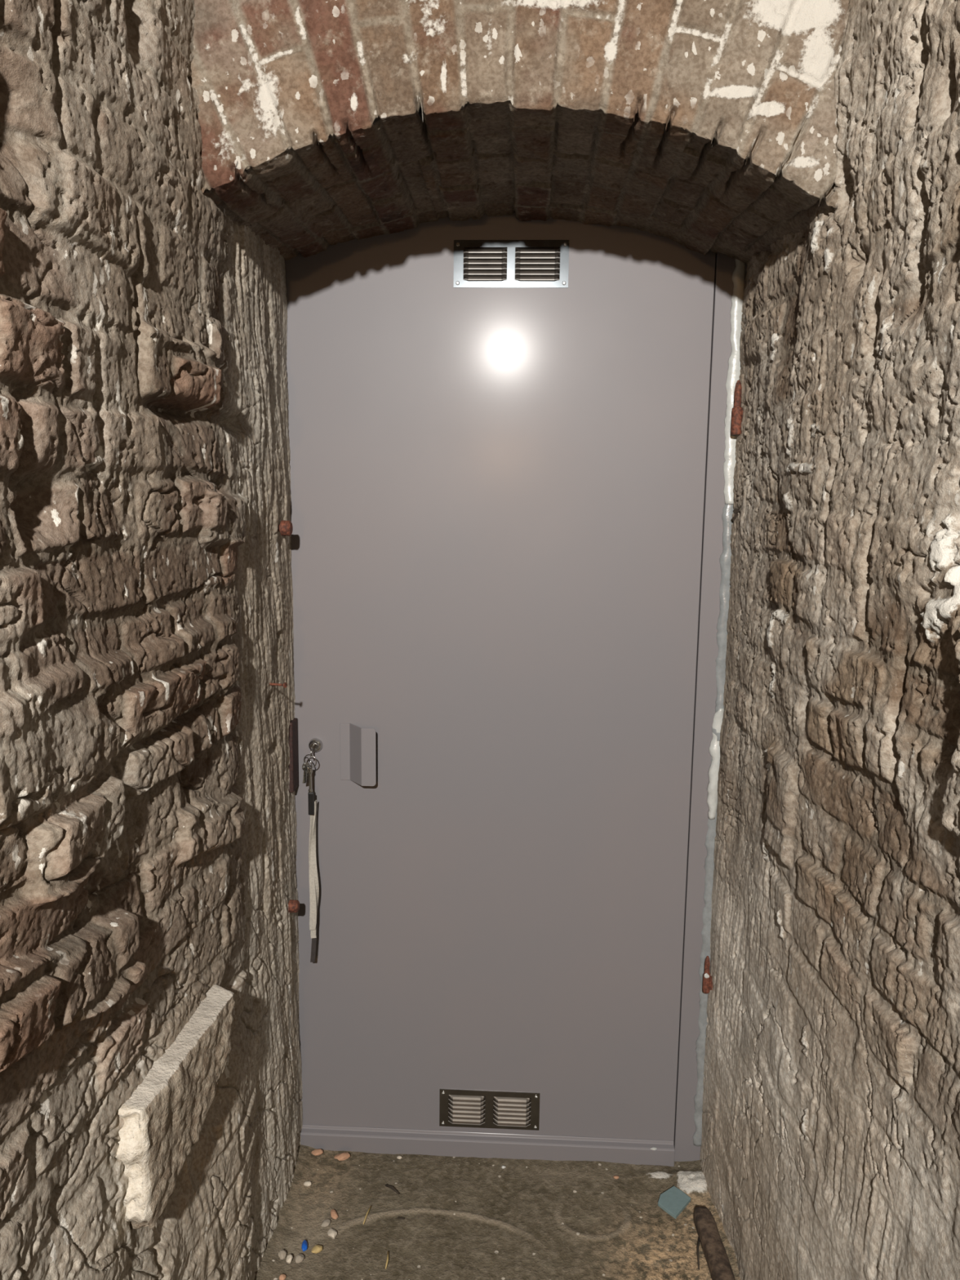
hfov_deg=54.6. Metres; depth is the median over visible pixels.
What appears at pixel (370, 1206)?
straw
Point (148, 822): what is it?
wall
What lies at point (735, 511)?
nail
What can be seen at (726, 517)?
door frame
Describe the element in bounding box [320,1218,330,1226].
chip
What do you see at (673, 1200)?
fragment
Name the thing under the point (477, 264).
ventilation grille
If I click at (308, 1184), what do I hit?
chip
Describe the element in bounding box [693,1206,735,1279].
stake
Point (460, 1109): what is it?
ventilation grille
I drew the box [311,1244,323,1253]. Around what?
stone
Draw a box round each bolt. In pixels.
[277,520,293,536]
[288,899,299,912]
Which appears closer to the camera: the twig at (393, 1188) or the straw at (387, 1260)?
the straw at (387, 1260)
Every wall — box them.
[0,0,302,1279]
[700,0,959,1279]
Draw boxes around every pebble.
[278,1249,286,1259]
[286,1253,293,1263]
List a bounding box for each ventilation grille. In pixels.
[439,1088,539,1130]
[453,240,568,288]
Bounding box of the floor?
[254,1144,741,1279]
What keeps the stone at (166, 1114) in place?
attached to the wall at (148, 822)
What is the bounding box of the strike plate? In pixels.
[288,717,298,792]
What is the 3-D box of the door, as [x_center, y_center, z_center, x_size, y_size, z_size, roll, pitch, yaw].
[0.051,0.122,1.893,0.970,2.040,0.090,1,9,3]
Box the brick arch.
[187,0,848,264]
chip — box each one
[279,1273,285,1279]
[295,1253,304,1262]
[303,1181,311,1186]
[311,1148,323,1155]
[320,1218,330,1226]
[327,1227,337,1239]
[330,1208,338,1219]
[333,1151,350,1160]
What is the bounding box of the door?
[284,212,746,1166]
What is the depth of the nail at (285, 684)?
1.69 m
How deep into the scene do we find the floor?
1.84 m
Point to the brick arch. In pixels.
(701, 126)
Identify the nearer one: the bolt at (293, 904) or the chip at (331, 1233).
the chip at (331, 1233)
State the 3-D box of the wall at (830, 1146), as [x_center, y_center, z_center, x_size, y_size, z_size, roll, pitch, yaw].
[0.341,0.454,-2.301,0.144,2.650,8.407,1,9,3]
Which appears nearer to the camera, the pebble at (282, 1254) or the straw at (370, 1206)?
the pebble at (282, 1254)
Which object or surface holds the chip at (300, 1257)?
on the floor
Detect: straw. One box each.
[363,1205,371,1224]
[385,1250,388,1269]
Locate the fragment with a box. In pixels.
[657,1186,690,1218]
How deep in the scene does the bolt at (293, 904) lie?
1.86 m
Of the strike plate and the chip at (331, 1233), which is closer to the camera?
the chip at (331, 1233)
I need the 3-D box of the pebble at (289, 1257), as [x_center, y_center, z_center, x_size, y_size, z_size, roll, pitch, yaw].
[-0.354,1.149,1.727,0.012,0.013,0.016,1,9,3]
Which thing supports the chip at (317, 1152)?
on the floor
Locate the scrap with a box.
[301,1240,307,1251]
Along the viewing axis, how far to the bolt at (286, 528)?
1.74 m
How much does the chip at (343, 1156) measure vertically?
0.011 m
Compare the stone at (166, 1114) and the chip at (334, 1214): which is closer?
the stone at (166, 1114)
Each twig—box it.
[385,1183,399,1194]
[697,1237,699,1270]
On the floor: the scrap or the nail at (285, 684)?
the scrap
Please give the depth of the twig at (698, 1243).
1.75 m
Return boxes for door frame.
[693,503,733,1146]
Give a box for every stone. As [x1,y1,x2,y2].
[114,983,235,1230]
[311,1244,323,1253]
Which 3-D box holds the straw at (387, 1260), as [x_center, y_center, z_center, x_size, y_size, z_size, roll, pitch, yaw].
[-0.172,1.153,1.730,0.004,0.005,0.038,1,9,1]
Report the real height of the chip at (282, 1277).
0.010 m
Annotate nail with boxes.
[269,682,287,688]
[733,504,742,514]

